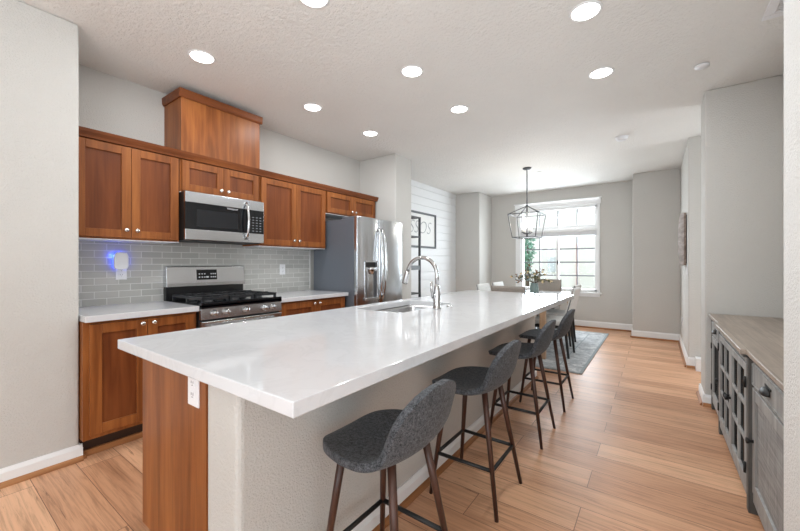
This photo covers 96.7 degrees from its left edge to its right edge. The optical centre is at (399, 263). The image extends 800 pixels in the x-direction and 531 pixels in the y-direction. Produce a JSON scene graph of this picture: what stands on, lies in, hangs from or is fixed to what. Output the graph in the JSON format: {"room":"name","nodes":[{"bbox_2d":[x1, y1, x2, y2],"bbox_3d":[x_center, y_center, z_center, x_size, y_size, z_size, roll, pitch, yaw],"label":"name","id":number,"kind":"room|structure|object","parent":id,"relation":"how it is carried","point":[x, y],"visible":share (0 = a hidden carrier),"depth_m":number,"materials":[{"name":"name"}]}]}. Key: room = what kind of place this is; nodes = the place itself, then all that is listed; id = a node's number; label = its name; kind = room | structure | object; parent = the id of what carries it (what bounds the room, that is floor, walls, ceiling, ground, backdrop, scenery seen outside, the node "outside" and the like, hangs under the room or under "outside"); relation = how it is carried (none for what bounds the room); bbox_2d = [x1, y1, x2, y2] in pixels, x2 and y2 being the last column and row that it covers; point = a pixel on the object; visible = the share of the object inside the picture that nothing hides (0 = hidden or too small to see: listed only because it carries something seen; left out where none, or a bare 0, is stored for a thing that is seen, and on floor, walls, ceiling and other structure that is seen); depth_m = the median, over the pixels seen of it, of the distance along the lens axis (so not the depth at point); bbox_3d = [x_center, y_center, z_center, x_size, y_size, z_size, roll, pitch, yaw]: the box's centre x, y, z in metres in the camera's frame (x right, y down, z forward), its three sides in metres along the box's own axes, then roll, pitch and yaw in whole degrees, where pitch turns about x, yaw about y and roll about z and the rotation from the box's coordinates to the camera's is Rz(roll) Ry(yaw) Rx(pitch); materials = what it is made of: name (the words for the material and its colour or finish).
{"room":"kitchen","nodes":[
{"label":"kitchen","id":0,"kind":"room"},
{"bbox_2d":[0,0,78,468],"bbox_3d":[-3.993,-0.135,0.187,0.800,2.740,5.640,0,0,36],"label":"wall","id":1,"kind":"structure","parent":0,"point":[39,49],"depth_m":2.10,"materials":[{"name":"paint"}]},
{"bbox_2d":[0,443,86,488],"bbox_3d":[-3.660,1.186,-0.031,0.075,0.098,5.675,0,0,36],"label":"baseboard","id":2,"kind":"structure","parent":1,"relation":"attached to","point":[29,469],"depth_m":2.09,"materials":[{"name":"white paint"}]},
{"bbox_2d":[79,64,359,306],"bbox_3d":[-1.625,-0.135,3.965,0.230,2.740,3.260,0,0,36],"label":"wall","id":3,"kind":"structure","parent":0,"point":[98,284],"depth_m":3.10,"materials":[{"name":"grey tile"}]},
{"bbox_2d":[113,252,128,269],"bbox_3d":[-2.242,-0.023,2.857,0.052,0.144,0.096,0,0,36],"label":"plug","id":4,"kind":"object","parent":3,"relation":"attached to","point":[120,259],"visible":1,"depth_m":2.84,"materials":[{"name":"white plastic"}]},
{"bbox_2d":[116,269,126,279],"bbox_3d":[-2.257,0.070,2.883,0.009,0.118,0.074,0,0,36],"label":"wall outlet","id":5,"kind":"object","parent":3,"relation":"attached to","point":[120,274],"visible":0.69,"depth_m":2.88,"materials":[{"name":"white plastic"}]},
{"bbox_2d":[79,136,178,243],"bbox_3d":[-2.140,-0.527,2.762,0.360,0.706,0.675,0,0,36],"label":"upper cabinet","id":6,"kind":"object","parent":3,"relation":"attached to","point":[127,194],"visible":0.94,"depth_m":2.65,"materials":[{"name":"brown wood"}]},
{"bbox_2d":[79,126,378,201],"bbox_3d":[-1.284,-0.906,3.726,0.084,0.058,3.250,0,0,36],"label":"trim","id":7,"kind":"structure","parent":6,"relation":"attached to","point":[85,132],"depth_m":3.09,"materials":[{"name":"brown wood"}]},
{"bbox_2d":[162,87,262,168],"bbox_3d":[-1.731,-1.195,3.338,0.350,0.520,0.762,0,0,36],"label":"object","id":8,"kind":"object","parent":3,"relation":"attached to","point":[196,123],"visible":0.83,"depth_m":3.15,"materials":[{"name":"brown wood"}]},
{"bbox_2d":[179,158,258,201],"bbox_3d":[-1.728,-0.739,3.334,0.360,0.283,0.728,0,0,36],"label":"upper cabinet","id":9,"kind":"object","parent":3,"relation":"attached to","point":[193,176],"visible":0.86,"depth_m":3.20,"materials":[{"name":"brown wood"}]},
{"bbox_2d":[179,191,263,244],"bbox_3d":[-1.680,-0.398,3.299,0.458,0.403,0.718,0,0,36],"label":"microwave","id":10,"kind":"object","parent":9,"relation":"attached to","point":[203,218],"visible":0.99,"depth_m":3.14,"materials":[{"name":"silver metal"}]},
{"bbox_2d":[280,264,284,274],"bbox_3d":[-1.362,0.067,4.127,0.009,0.118,0.074,0,0,36],"label":"wall outlet","id":11,"kind":"object","parent":3,"relation":"attached to","point":[282,266],"visible":1,"depth_m":4.12,"materials":[{"name":"white plastic"}]},
{"bbox_2d":[243,176,324,249],"bbox_3d":[-1.258,-0.527,3.988,0.360,0.706,0.874,0,0,36],"label":"upper cabinet","id":12,"kind":"object","parent":3,"relation":"attached to","point":[294,214],"visible":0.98,"depth_m":3.85,"materials":[{"name":"brown wood"}]},
{"bbox_2d":[325,191,374,219],"bbox_3d":[-0.730,-0.742,4.722,0.360,0.276,0.926,0,0,36],"label":"upper cabinet","id":13,"kind":"object","parent":3,"relation":"attached to","point":[337,206],"visible":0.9,"depth_m":4.56,"materials":[{"name":"brown wood"}]},
{"bbox_2d":[208,316,534,530],"bbox_3d":[0.397,0.800,2.538,0.200,0.869,3.375,0,0,36],"label":"wall","id":14,"kind":"structure","parent":0,"point":[269,470],"depth_m":1.31,"materials":[{"name":"paint"}]},
{"bbox_2d":[351,370,538,530],"bbox_3d":[0.500,1.186,2.480,0.035,0.098,3.350,0,0,36],"label":"baseboard","id":15,"kind":"structure","parent":14,"relation":"attached to","point":[414,486],"depth_m":1.99,"materials":[{"name":"white paint"}]},
{"bbox_2d":[0,327,764,530],"bbox_3d":[1.055,1.265,0.996,8.050,0.060,12.850,0,0,36],"label":"floor","id":16,"kind":"structure","parent":0,"point":[635,447],"depth_m":2.12,"materials":[{"name":"brown wood"}]},
{"bbox_2d":[79,312,195,455],"bbox_3d":[-2.005,0.801,2.652,0.664,0.868,0.673,0,0,36],"label":"base cabinet","id":17,"kind":"object","parent":16,"relation":"on","point":[110,377],"visible":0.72,"depth_m":2.33,"materials":[{"name":"brown wood"}]},
{"bbox_2d":[79,301,198,322],"bbox_3d":[-2.010,0.345,2.656,0.675,0.040,0.675,0,0,36],"label":"countertop","id":18,"kind":"structure","parent":17,"relation":"on","point":[88,314],"depth_m":2.53,"materials":[{"name":"white stone"}]},
{"bbox_2d":[163,266,281,327],"bbox_3d":[-1.568,0.613,3.202,0.751,1.185,0.720,0,0,36],"label":"gas range","id":19,"kind":"object","parent":16,"relation":"on","point":[219,294],"visible":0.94,"depth_m":3.15,"materials":[{"name":"silver metal"}]},
{"bbox_2d":[164,296,281,308],"bbox_3d":[-1.583,0.328,3.213,0.677,0.045,0.720,0,0,36],"label":"cooktop","id":20,"kind":"object","parent":19,"relation":"in","point":[244,301],"depth_m":3.01,"materials":[{"name":"black metal"}]},
{"bbox_2d":[143,305,422,530],"bbox_3d":[0.074,0.800,2.772,0.593,0.869,3.373,0,0,36],"label":"base cabinet","id":21,"kind":"object","parent":16,"relation":"on","point":[175,431],"visible":0.02,"depth_m":1.38,"materials":[{"name":"brown wood"}]},
{"bbox_2d":[188,377,199,407],"bbox_3d":[-0.740,0.447,1.274,0.080,0.125,0.009,0,0,36],"label":"wall outlet","id":22,"kind":"object","parent":21,"relation":"attached to","point":[193,385],"visible":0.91,"depth_m":1.26,"materials":[{"name":"white plastic"}]},
{"bbox_2d":[190,378,194,387],"bbox_3d":[-0.742,0.426,1.272,0.032,0.028,0.003,0,0,36],"label":"receptacle","id":23,"kind":"object","parent":22,"relation":"attached to","point":[192,381],"depth_m":1.27,"materials":[{"name":"white plastic"}]},
{"bbox_2d":[190,390,194,398],"bbox_3d":[-0.742,0.468,1.272,0.032,0.028,0.003,0,0,36],"label":"receptacle","id":24,"kind":"object","parent":22,"relation":"attached to","point":[192,392],"depth_m":1.27,"materials":[{"name":"white plastic"}]},
{"bbox_2d":[118,290,573,417],"bbox_3d":[0.301,0.345,2.618,1.184,0.040,3.538,0,0,36],"label":"countertop","id":25,"kind":"structure","parent":21,"relation":"on","point":[293,366],"depth_m":1.43,"materials":[{"name":"white stone"}]},
{"bbox_2d":[377,305,432,312],"bbox_3d":[0.051,0.471,2.760,0.442,0.208,0.764,0,0,36],"label":"sink","id":26,"kind":"object","parent":25,"relation":"in","point":[401,309],"visible":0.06,"depth_m":3.08,"materials":[{"name":"silver metal"}]},
{"bbox_2d":[402,256,440,309],"bbox_3d":[0.144,0.133,2.620,0.336,0.384,0.096,0,0,36],"label":"faucet","id":27,"kind":"object","parent":25,"relation":"on","point":[436,296],"visible":1,"depth_m":2.54,"materials":[{"name":"silver metal"}]},
{"bbox_2d":[279,296,344,315],"bbox_3d":[-1.120,0.801,3.882,0.664,0.868,0.895,0,0,36],"label":"base cabinet","id":28,"kind":"object","parent":16,"relation":"on","point":[314,305],"visible":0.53,"depth_m":3.66,"materials":[{"name":"brown wood"}]},
{"bbox_2d":[263,290,347,302],"bbox_3d":[-1.124,0.345,3.887,0.675,0.040,0.902,0,0,36],"label":"countertop","id":29,"kind":"structure","parent":28,"relation":"on","point":[288,296],"depth_m":3.76,"materials":[{"name":"white stone"}]},
{"bbox_2d":[314,216,401,306],"bbox_3d":[-0.483,0.345,4.562,0.827,1.779,0.893,0,0,36],"label":"refrigerator","id":30,"kind":"object","parent":16,"relation":"on","point":[361,257],"visible":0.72,"depth_m":4.22,"materials":[{"name":"grey metal"}]},
{"bbox_2d":[323,379,455,530],"bbox_3d":[-0.044,0.816,1.319,0.461,0.841,0.455,0,0,36],"label":"bar stool","id":31,"kind":"object","parent":16,"relation":"on","point":[378,440],"visible":1,"depth_m":1.21,"materials":[{"name":"grey fabric"}]},
{"bbox_2d":[411,215,420,296],"bbox_3d":[0.043,0.220,5.870,0.245,2.030,0.740,0,0,36],"label":"display shelf","id":32,"kind":"object","parent":16,"relation":"on","point":[413,267],"visible":0.17,"depth_m":6.07,"materials":[{"name":"black metal"}]},
{"bbox_2d":[429,340,521,522],"bbox_3d":[0.418,0.816,1.964,0.461,0.841,0.455,0,0,36],"label":"bar stool","id":33,"kind":"object","parent":16,"relation":"on","point":[469,380],"visible":0.81,"depth_m":1.85,"materials":[{"name":"grey fabric"}]},
{"bbox_2d":[488,320,555,448],"bbox_3d":[0.899,0.816,2.633,0.461,0.841,0.455,0,0,36],"label":"bar stool","id":34,"kind":"object","parent":16,"relation":"on","point":[544,337],"visible":0.86,"depth_m":2.49,"materials":[{"name":"grey fabric"}]},
{"bbox_2d":[519,309,574,411],"bbox_3d":[1.324,0.816,3.224,0.461,0.841,0.455,0,0,36],"label":"bar stool","id":35,"kind":"object","parent":16,"relation":"on","point":[565,324],"visible":0.86,"depth_m":3.10,"materials":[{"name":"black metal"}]},
{"bbox_2d":[535,327,608,373],"bbox_3d":[1.999,1.229,5.707,2.080,0.010,2.800,0,0,36],"label":"rug","id":36,"kind":"object","parent":16,"relation":"on","point":[587,344],"visible":0.42,"depth_m":4.91,"materials":[{"name":"grey carpet"}]},
{"bbox_2d":[476,283,490,290],"bbox_3d":[1.528,0.772,5.553,0.546,0.905,0.476,0,0,36],"label":"dining chair","id":37,"kind":"object","parent":36,"relation":"on","point":[481,287],"visible":0.23,"depth_m":5.65,"materials":[{"name":"grey fabric"}]},
{"bbox_2d":[492,281,503,285],"bbox_3d":[1.907,0.772,6.081,0.546,0.905,0.476,0,0,36],"label":"dining chair","id":38,"kind":"object","parent":36,"relation":"on","point":[501,282],"visible":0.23,"depth_m":6.18,"materials":[{"name":"grey fabric"}]},
{"bbox_2d":[491,285,535,323],"bbox_3d":[1.494,0.752,4.662,0.436,0.945,0.546,0,0,36],"label":"dining chair","id":39,"kind":"object","parent":36,"relation":"on","point":[493,288],"visible":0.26,"depth_m":4.44,"materials":[{"name":"beige fabric"}]},
{"bbox_2d":[525,290,570,358],"bbox_3d":[2.024,0.853,5.553,0.960,0.740,1.900,0,0,36],"label":"dining table","id":40,"kind":"object","parent":36,"relation":"on","point":[542,316],"visible":0.15,"depth_m":4.58,"materials":[{"name":"white"}]},
{"bbox_2d":[530,283,538,292],"bbox_3d":[2.083,0.391,5.524,0.136,0.185,0.136,0,0,36],"label":"vase","id":41,"kind":"object","parent":40,"relation":"on","point":[534,288],"visible":0.7,"depth_m":5.47,"materials":[{"name":"grey ceramic"}]},
{"bbox_2d":[510,264,553,282],"bbox_3d":[2.007,0.205,5.576,0.562,0.397,0.629,0,0,-10],"label":"flower bouquet","id":42,"kind":"object","parent":41,"relation":"in","point":[534,278],"visible":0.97,"depth_m":5.55,"materials":[{"name":"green plant"}]},
{"bbox_2d":[537,279,561,328],"bbox_3d":[2.569,0.752,6.286,0.436,0.945,0.546,0,0,36],"label":"dining chair","id":43,"kind":"object","parent":36,"relation":"on","point":[546,286],"visible":0.34,"depth_m":6.42,"materials":[{"name":"beige fabric"}]},
{"bbox_2d":[535,287,580,358],"bbox_3d":[2.129,0.772,4.856,0.546,0.905,0.476,0,0,36],"label":"dining chair","id":44,"kind":"object","parent":36,"relation":"on","point":[572,303],"visible":0.48,"depth_m":4.71,"materials":[{"name":"grey fabric"}]},
{"bbox_2d":[538,284,580,346],"bbox_3d":[2.475,0.772,5.525,0.546,0.905,0.476,0,0,36],"label":"dining chair","id":45,"kind":"object","parent":36,"relation":"on","point":[554,312],"visible":0.18,"depth_m":5.40,"materials":[{"name":"grey fabric"}]},
{"bbox_2d":[708,313,783,530],"bbox_3d":[2.160,0.832,2.022,0.470,0.806,2.299,0,0,36],"label":"sideboard","id":46,"kind":"object","parent":16,"relation":"on","point":[747,352],"visible":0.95,"depth_m":1.76,"materials":[{"name":"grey wood"}]},
{"bbox_2d":[360,154,410,298],"bbox_3d":[-0.300,-0.135,5.260,0.870,2.740,0.390,0,0,36],"label":"wall","id":47,"kind":"structure","parent":0,"point":[388,178],"depth_m":5.00,"materials":[{"name":"paint"}]},
{"bbox_2d":[19,0,783,196],"bbox_3d":[1.055,-1.545,0.996,8.050,0.080,12.850,0,0,36],"label":"ceiling","id":48,"kind":"structure","parent":0,"point":[521,69],"depth_m":2.77,"materials":[{"name":"white paint"}]},
{"bbox_2d":[187,49,215,63],"bbox_3d":[-1.441,-1.502,2.591,0.184,0.006,0.184,0,0,36],"label":"recessed light","id":49,"kind":"object","parent":48,"relation":"in","point":[200,56],"visible":1,"depth_m":2.58,"materials":[{"name":"white paint"}]},
{"bbox_2d":[303,103,321,111],"bbox_3d":[-0.841,-1.502,3.426,0.184,0.006,0.184,0,0,36],"label":"recessed light","id":50,"kind":"object","parent":48,"relation":"in","point":[313,107],"visible":1,"depth_m":3.42,"materials":[{"name":"white plastic"}]},
{"bbox_2d":[299,0,329,8],"bbox_3d":[-0.489,-1.502,2.009,0.184,0.006,0.184,0,0,36],"label":"recessed light","id":51,"kind":"object","parent":48,"relation":"in","point":[315,4],"visible":1,"depth_m":2.05,"materials":[{"name":"white"}]},
{"bbox_2d":[362,130,377,135],"bbox_3d":[-0.342,-1.502,4.108,0.184,0.006,0.184,0,0,36],"label":"recessed light","id":52,"kind":"object","parent":48,"relation":"in","point":[368,132],"visible":1,"depth_m":4.10,"materials":[{"name":"white plastic"}]},
{"bbox_2d":[400,65,423,77],"bbox_3d":[0.094,-1.502,2.784,0.184,0.006,0.184,0,0,36],"label":"recessed light","id":53,"kind":"object","parent":48,"relation":"in","point":[411,71],"visible":1,"depth_m":2.78,"materials":[{"name":"white plastic"}]},
{"bbox_2d":[450,105,468,112],"bbox_3d":[0.576,-1.502,3.466,0.184,0.006,0.184,0,0,36],"label":"recessed light","id":54,"kind":"object","parent":48,"relation":"in","point":[458,108],"visible":1,"depth_m":3.45,"materials":[{"name":"white plastic"}]},
{"bbox_2d":[508,167,545,238],"bbox_3d":[1.997,-0.955,5.598,0.464,1.101,0.464,0,0,36],"label":"pendant lantern","id":55,"kind":"object","parent":48,"relation":"hanging from","point":[524,168],"visible":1,"depth_m":5.59,"materials":[{"name":"grey metal"}]},
{"bbox_2d":[521,224,532,235],"bbox_3d":[1.997,-0.530,5.598,0.142,0.210,0.142,0,0,36],"label":"candelabra","id":56,"kind":"object","parent":55,"relation":"on","point":[524,226],"depth_m":5.59,"materials":[{"name":"grey"}]},
{"bbox_2d":[547,184,565,187],"bbox_3d":[3.037,-1.499,6.894,0.320,0.012,0.140,0,0,36],"label":"ceiling vent","id":57,"kind":"object","parent":48,"relation":"in","point":[563,185],"visible":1,"depth_m":6.89,"materials":[{"name":"white plastic"}]},
{"bbox_2d":[568,0,602,21],"bbox_3d":[1.106,-1.502,2.124,0.184,0.006,0.184,0,0,36],"label":"recessed light","id":58,"kind":"object","parent":48,"relation":"in","point":[587,10],"visible":1,"depth_m":2.12,"materials":[{"name":"white plastic"}]},
{"bbox_2d":[588,66,614,78],"bbox_3d":[1.586,-1.502,2.807,0.184,0.006,0.184,0,0,36],"label":"recessed light","id":59,"kind":"object","parent":48,"relation":"in","point":[601,72],"visible":1,"depth_m":2.79,"materials":[{"name":"white plastic"}]},
{"bbox_2d":[615,135,628,141],"bbox_3d":[2.637,-1.484,4.229,0.136,0.042,0.136,0,0,36],"label":"smoke detector","id":60,"kind":"object","parent":48,"relation":"attached to","point":[622,137],"visible":1,"depth_m":4.20,"materials":[{"name":"white plastic"}]},
{"bbox_2d":[694,62,709,69],"bbox_3d":[2.287,-1.496,2.697,0.090,0.018,0.090,0,0,36],"label":"cover plate","id":61,"kind":"object","parent":48,"relation":"attached to","point":[704,65],"visible":1,"depth_m":2.69,"materials":[{"name":"white plastic"}]},
{"bbox_2d":[761,0,783,20],"bbox_3d":[2.155,-1.499,1.860,0.273,0.012,0.637,0,0,36],"label":"ceiling vent","id":62,"kind":"object","parent":48,"relation":"in","point":[770,12],"visible":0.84,"depth_m":2.10,"materials":[{"name":"white plastic"}]},
{"bbox_2d":[411,180,455,297],"bbox_3d":[0.339,-0.135,6.722,0.200,2.740,2.730,0,0,36],"label":"wall","id":63,"kind":"structure","parent":0,"point":[425,198],"depth_m":7.15,"materials":[{"name":"white paint"}]},
{"bbox_2d":[411,210,435,248],"bbox_3d":[0.363,-0.625,6.557,0.030,0.660,1.170,0,0,36],"label":"framed print","id":64,"kind":"object","parent":63,"relation":"attached to","point":[428,221],"visible":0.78,"depth_m":6.70,"materials":[{"name":"grey paper"}]},
{"bbox_2d":[455,192,491,291],"bbox_3d":[1.602,-0.135,8.007,0.750,2.740,0.830,0,0,36],"label":"wall","id":65,"kind":"structure","parent":0,"point":[473,256],"depth_m":7.62,"materials":[{"name":"paint"}]},
{"bbox_2d":[492,181,632,323],"bbox_3d":[3.193,-0.135,7.281,2.680,2.740,0.150,0,0,36],"label":"wall","id":66,"kind":"structure","parent":0,"point":[615,303],"depth_m":6.71,"materials":[{"name":"paint"}]},
{"bbox_2d":[514,196,601,296],"bbox_3d":[3.159,-0.318,7.238,1.655,1.905,0.160,0,0,36],"label":"window","id":67,"kind":"structure","parent":66,"relation":"in","point":[591,202],"depth_m":7.15,"materials":[{"name":"white paint"}]},
{"bbox_2d":[521,227,596,237],"bbox_3d":[3.167,-0.615,7.194,1.420,0.150,0.050,0,0,36],"label":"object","id":68,"kind":"object","parent":67,"relation":"attached to","point":[586,231],"visible":0.94,"depth_m":7.09,"materials":[{"name":"white paint"}]},
{"bbox_2d":[535,316,632,336],"bbox_3d":[2.717,1.167,7.090,3.230,0.135,0.715,0,0,36],"label":"baseboard","id":69,"kind":"structure","parent":66,"relation":"attached to","point":[578,323],"depth_m":6.70,"materials":[{"name":"white paint"}]},
{"bbox_2d":[633,168,679,333],"bbox_3d":[4.367,-0.135,6.079,0.630,2.740,0.730,0,0,36],"label":"wall","id":70,"kind":"structure","parent":0,"point":[656,194],"depth_m":5.77,"materials":[{"name":"paint"}]},
{"bbox_2d":[680,136,700,357],"bbox_3d":[4.943,-0.135,4.636,1.990,2.740,2.400,0,0,36],"label":"wall","id":71,"kind":"structure","parent":0,"point":[690,170],"depth_m":4.22,"materials":[{"name":"paint"}]},
{"bbox_2d":[631,330,694,368],"bbox_3d":[3.969,1.173,4.539,1.223,0.125,2.859,0,0,-10],"label":"baseboard","id":72,"kind":"structure","parent":71,"relation":"attached to","point":[689,362],"depth_m":5.66,"materials":[{"name":"white paint"}]},
{"bbox_2d":[678,213,686,265],"bbox_3d":[3.665,-0.310,4.632,0.080,0.670,0.540,0,0,36],"label":"wall plaque","id":73,"kind":"object","parent":71,"relation":"attached to","point":[682,226],"visible":1,"depth_m":4.45,"materials":[{"name":"brown wood"}]},
{"bbox_2d":[695,356,700,371],"bbox_3d":[3.471,1.163,4.113,0.088,0.145,0.132,0,0,36],"label":"trim","id":74,"kind":"structure","parent":71,"relation":"attached to","point":[697,359],"depth_m":4.08,"materials":[{"name":"white paint"}]},
{"bbox_2d":[701,75,781,394],"bbox_3d":[3.547,-0.135,2.666,1.955,2.740,0.330,0,0,36],"label":"wall","id":75,"kind":"structure","parent":0,"point":[741,124],"depth_m":2.97,"materials":[{"name":"paint"}]},
{"bbox_2d":[696,383,710,407],"bbox_3d":[3.411,1.186,2.763,1.690,0.098,0.400,0,0,36],"label":"baseboard","id":76,"kind":"structure","parent":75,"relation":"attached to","point":[704,399],"depth_m":3.10,"materials":[{"name":"white paint"}]},
{"bbox_2d":[782,73,783,318],"bbox_3d":[2.413,-0.135,1.844,0.135,2.740,2.328,0,0,36],"label":"wall","id":77,"kind":"structure","parent":0,"point":[783,73],"depth_m":2.81,"materials":[{"name":"paint"}]},
{"bbox_2d":[784,0,799,530],"bbox_3d":[1.255,-0.135,0.632,0.600,2.740,0.992,0,0,36],"label":"wall","id":78,"kind":"structure","parent":0,"point":[791,7],"depth_m":1.13,"materials":[{"name":"white paint"}]},
{"label":"outside","id":79,"kind":"structure","parent":0,"visible":0},
{"bbox_3d":[11.956,1.585,20.902,55.000,0.100,32.100,0,0,36],"label":"ground","id":80,"kind":"structure","parent":79,"visible":0},
{"bbox_2d":[524,239,536,286],"bbox_3d":[3.929,0.200,10.963,0.532,2.670,0.562,0,0,12],"label":"tree","id":81,"kind":"object","parent":80,"relation":"on","point":[527,258],"visible":0.59,"depth_m":10.92,"materials":[{"name":"green plant"}]},
{"bbox_2d":[524,208,594,288],"bbox_3d":[10.945,-1.415,14.873,11.600,5.900,7.070,0,0,36],"label":"neighbor house","id":82,"kind":"structure","parent":80,"relation":"on","point":[586,215],"depth_m":13.80,"materials":[{"name":"white"}]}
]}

